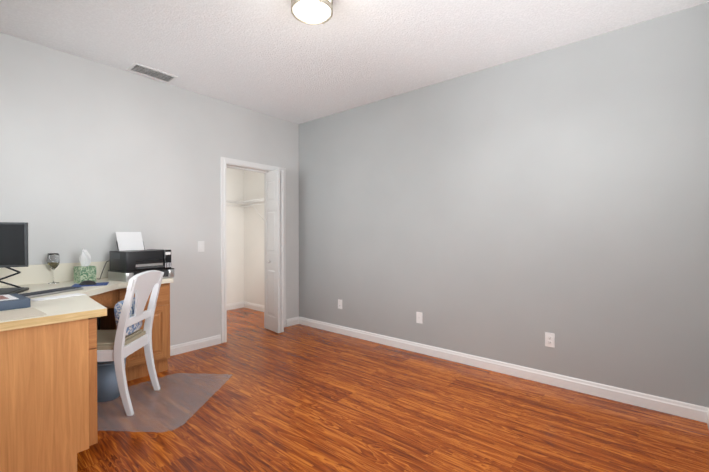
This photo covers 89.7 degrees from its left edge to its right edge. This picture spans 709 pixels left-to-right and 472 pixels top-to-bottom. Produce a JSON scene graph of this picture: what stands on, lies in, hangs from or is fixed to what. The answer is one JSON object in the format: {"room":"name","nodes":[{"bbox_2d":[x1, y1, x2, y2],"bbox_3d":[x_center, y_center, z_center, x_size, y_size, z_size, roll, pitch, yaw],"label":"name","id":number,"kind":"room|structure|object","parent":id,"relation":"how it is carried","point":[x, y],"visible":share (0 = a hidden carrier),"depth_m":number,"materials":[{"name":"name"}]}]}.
{"room":"office","nodes":[
{"label":"office","id":0,"kind":"room"},
{"bbox_2d":[0,32,298,345],"bbox_3d":[-1.928,-0.166,3.634,0.140,2.740,3.720,0,1,40],"label":"wall","id":1,"kind":"structure","parent":0,"point":[95,157],"depth_m":3.31,"materials":[{"name":"grey paint"}]},
{"bbox_2d":[170,335,220,355],"bbox_3d":[-2.242,1.158,3.148,0.015,0.098,2.278,0,1,40],"label":"baseboard","id":2,"kind":"structure","parent":1,"relation":"attached to","point":[214,340],"depth_m":3.79,"materials":[{"name":"white wood"}]},
{"bbox_2d":[198,241,203,251],"bbox_3d":[-1.652,0.102,3.844,0.014,0.115,0.070,0,1,40],"label":"light switch","id":3,"kind":"object","parent":1,"relation":"attached to","point":[200,246],"visible":1,"depth_m":3.84,"materials":[{"name":"white plastic"}]},
{"bbox_2d":[221,157,285,342],"bbox_3d":[-1.267,0.146,4.423,0.177,2.104,0.923,0,1,40],"label":"door frame","id":4,"kind":"structure","parent":1,"relation":"attached to","point":[242,165],"depth_m":4.05,"materials":[{"name":"white wood"}]},
{"bbox_2d":[264,169,283,332],"bbox_3d":[-1.035,0.174,4.541,0.155,2.040,0.396,0,0,-31],"label":"bifold closet door","id":5,"kind":"structure","parent":1,"relation":"in","point":[274,250],"depth_m":4.46,"materials":[{"name":"white wood"}]},
{"bbox_2d":[286,318,293,324],"bbox_3d":[-0.933,1.145,4.952,0.020,0.098,0.355,0,1,40],"label":"baseboard","id":6,"kind":"structure","parent":1,"relation":"attached to","point":[290,321],"depth_m":4.78,"materials":[{"name":"white wood"}]},
{"bbox_2d":[226,168,243,303],"bbox_3d":[-2.443,-0.179,5.431,0.140,2.740,1.910,0,1,40],"label":"wall","id":7,"kind":"structure","parent":0,"point":[235,233],"depth_m":5.88,"materials":[{"name":"white paint"}]},
{"bbox_2d":[226,200,236,205],"bbox_3d":[-2.260,-0.394,5.281,0.330,0.338,1.622,0,1,40],"label":"wire shelf","id":8,"kind":"object","parent":7,"relation":"attached to","point":[227,201],"depth_m":5.53,"materials":[{"name":"white metal"}]},
{"bbox_2d":[227,302,241,309],"bbox_3d":[-2.383,1.142,5.390,0.015,0.098,1.630,0,1,40],"label":"baseboard","id":9,"kind":"structure","parent":7,"relation":"attached to","point":[237,305],"depth_m":5.86,"materials":[{"name":"white wood"}]},
{"bbox_2d":[244,170,263,304],"bbox_3d":[-1.226,-0.180,5.565,1.550,2.740,0.140,0,1,40],"label":"wall","id":10,"kind":"structure","parent":0,"point":[253,249],"depth_m":5.83,"materials":[{"name":"white paint"}]},
{"bbox_2d":[237,198,263,219],"bbox_3d":[-1.312,-0.395,5.327,1.062,0.338,0.332,0,1,40],"label":"wire shelf","id":11,"kind":"object","parent":10,"relation":"attached to","point":[251,201],"depth_m":5.49,"materials":[{"name":"white metal"}]},
{"bbox_2d":[242,301,263,311],"bbox_3d":[-1.319,1.141,5.550,1.380,0.098,0.016,0,1,40],"label":"baseboard","id":12,"kind":"structure","parent":10,"relation":"attached to","point":[257,307],"depth_m":5.83,"materials":[{"name":"white wood"}]},
{"bbox_2d":[0,0,708,123],"bbox_3d":[-0.880,-1.556,2.835,5.860,0.050,3.860,0,1,40],"label":"ceiling","id":13,"kind":"structure","parent":0,"point":[275,58],"depth_m":2.75,"materials":[{"name":"white paint"}]},
{"bbox_2d":[126,62,177,82],"bbox_3d":[-1.885,-1.527,3.330,0.205,0.017,0.375,0,1,40],"label":"ceiling vent","id":14,"kind":"object","parent":13,"relation":"in","point":[141,69],"visible":1,"depth_m":3.32,"materials":[{"name":"white metal"}]},
{"bbox_2d":[291,0,332,24],"bbox_3d":[-0.268,-1.464,2.243,0.262,0.123,0.262,0,1,40],"label":"ceiling light fixture","id":15,"kind":"object","parent":13,"relation":"attached to","point":[314,12],"visible":1,"depth_m":2.23,"materials":[{"name":"white glass"}]},
{"bbox_2d":[77,307,708,471],"bbox_3d":[-0.880,1.234,2.855,5.860,0.050,3.860,0,1,40],"label":"floor","id":16,"kind":"structure","parent":0,"point":[298,398],"depth_m":2.35,"materials":[{"name":"laminate"}]},
{"bbox_2d":[0,261,172,471],"bbox_3d":[-1.887,0.718,2.384,1.532,0.990,1.563,0,1,40],"label":"desk","id":17,"kind":"object","parent":16,"relation":"on","point":[48,392],"visible":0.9,"depth_m":1.77,"materials":[{"name":"beige laminate"}]},
{"bbox_2d":[0,222,28,294],"bbox_3d":[-2.439,0.137,2.264,0.500,0.470,0.340,0,0,-26],"label":"monitor","id":18,"kind":"object","parent":17,"relation":"on","point":[13,244],"visible":0.94,"depth_m":2.42,"materials":[{"name":"grey plastic"}]},
{"bbox_2d":[0,293,30,310],"bbox_3d":[-1.931,0.351,1.877,0.300,0.048,0.280,0,1,36],"label":"binder","id":19,"kind":"object","parent":17,"relation":"on","point":[12,301],"visible":1,"depth_m":1.87,"materials":[{"name":"blue plastic"}]},
{"bbox_2d":[0,308,46,321],"bbox_3d":[-1.717,0.375,1.619,0.282,0.004,0.452,0,1,40],"label":"placemat","id":20,"kind":"object","parent":17,"relation":"on","point":[18,314],"visible":0.87,"depth_m":1.71,"materials":[{"name":"beige fabric"}]},
{"bbox_2d":[20,287,82,297],"bbox_3d":[-2.020,0.364,2.331,0.125,0.016,0.430,0,0,10],"label":"keyboard","id":21,"kind":"object","parent":17,"relation":"on","point":[46,292],"visible":0.83,"depth_m":2.32,"materials":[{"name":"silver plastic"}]},
{"bbox_2d":[47,253,59,283],"bbox_3d":[-2.396,0.250,2.835,0.081,0.236,0.081,0,1,40],"label":"wine glass","id":22,"kind":"object","parent":17,"relation":"on","point":[53,261],"visible":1,"depth_m":2.81,"materials":[{"name":"clear glass"}]},
{"bbox_2d":[31,293,86,300],"bbox_3d":[-1.830,0.371,2.203,0.106,0.003,0.260,0,0,29],"label":"papers","id":23,"kind":"object","parent":17,"relation":"on","point":[57,297],"visible":0.86,"depth_m":2.18,"materials":[{"name":"white paper"}]},
{"bbox_2d":[74,248,95,282],"bbox_3d":[-2.194,0.229,2.900,0.114,0.278,0.114,0,0,32],"label":"tissue box","id":24,"kind":"object","parent":17,"relation":"on","point":[84,271],"visible":0.94,"depth_m":2.88,"materials":[{"name":"green cardboard"}]},
{"bbox_2d":[71,282,108,286],"bbox_3d":[-2.035,0.367,2.748,0.220,0.003,0.180,0,0,-30],"label":"mousepad","id":25,"kind":"object","parent":17,"relation":"on","point":[97,284],"visible":0.67,"depth_m":2.70,"materials":[{"name":"blue"}]},
{"bbox_2d":[79,280,95,284],"bbox_3d":[-2.040,0.349,2.726,0.076,0.034,0.100,0,1,40],"label":"mouse","id":26,"kind":"object","parent":25,"relation":"on","point":[88,282],"visible":1,"depth_m":2.71,"materials":[{"name":"black plastic"}]},
{"bbox_2d":[100,232,173,281],"bbox_3d":[-1.911,0.161,3.142,0.410,0.411,0.504,0,1,40],"label":"printer","id":27,"kind":"object","parent":17,"relation":"on","point":[130,258],"visible":0.94,"depth_m":3.07,"materials":[{"name":"black plastic"}]},
{"bbox_2d":[97,373,231,431],"bbox_3d":[-1.559,1.209,2.690,0.950,0.003,0.920,0,0,3],"label":"chair mat","id":28,"kind":"object","parent":16,"relation":"on","point":[156,398],"visible":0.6,"depth_m":2.57,"materials":[{"name":"clear plastic"}]},
{"bbox_2d":[97,357,126,401],"bbox_3d":[-1.867,1.061,2.697,0.254,0.289,0.255,0,1,40],"label":"trash bin","id":29,"kind":"object","parent":28,"relation":"on","point":[107,387],"visible":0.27,"depth_m":2.60,"materials":[{"name":"blue"}]},
{"bbox_2d":[97,270,163,415],"bbox_3d":[-1.753,0.728,2.591,0.530,0.958,0.452,0,0,-5],"label":"chair","id":30,"kind":"object","parent":28,"relation":"on","point":[127,337],"visible":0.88,"depth_m":2.53,"materials":[{"name":"white paint"}]},
{"bbox_2d":[299,2,708,407],"bbox_3d":[0.873,-0.166,3.618,4.170,2.740,0.140,0,1,40],"label":"wall","id":31,"kind":"structure","parent":0,"point":[512,212],"depth_m":2.97,"materials":[{"name":"grey paint"}]},
{"bbox_2d":[338,299,341,308],"bbox_3d":[-0.179,0.833,4.412,0.070,0.115,0.009,0,1,40],"label":"electrical outlet","id":32,"kind":"object","parent":31,"relation":"attached to","point":[339,304],"visible":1,"depth_m":4.41,"materials":[{"name":"white plastic"}]},
{"bbox_2d":[416,312,422,323],"bbox_3d":[0.671,0.838,3.693,0.070,0.115,0.016,0,1,40],"label":"electrical outlet","id":33,"kind":"object","parent":31,"relation":"attached to","point":[419,317],"visible":1,"depth_m":3.69,"materials":[{"name":"white plastic"}]},
{"bbox_2d":[294,316,701,421],"bbox_3d":[0.770,1.155,3.613,4.030,0.098,0.016,0,1,40],"label":"baseboard","id":34,"kind":"structure","parent":31,"relation":"attached to","point":[674,407],"depth_m":2.99,"materials":[{"name":"white wood"}]},
{"bbox_2d":[545,332,554,347],"bbox_3d":[1.599,0.844,2.918,0.070,0.115,0.009,0,1,40],"label":"electrical outlet","id":35,"kind":"object","parent":31,"relation":"attached to","point":[549,339],"visible":1,"depth_m":2.91,"materials":[{"name":"white plastic"}]},
{"bbox_2d":[702,406,708,428],"bbox_3d":[1.199,1.173,1.004,0.015,0.098,3.420,0,1,40],"label":"baseboard","id":36,"kind":"structure","parent":31,"relation":"attached to","point":[705,410],"depth_m":2.33,"materials":[{"name":"white wood"}]}
]}

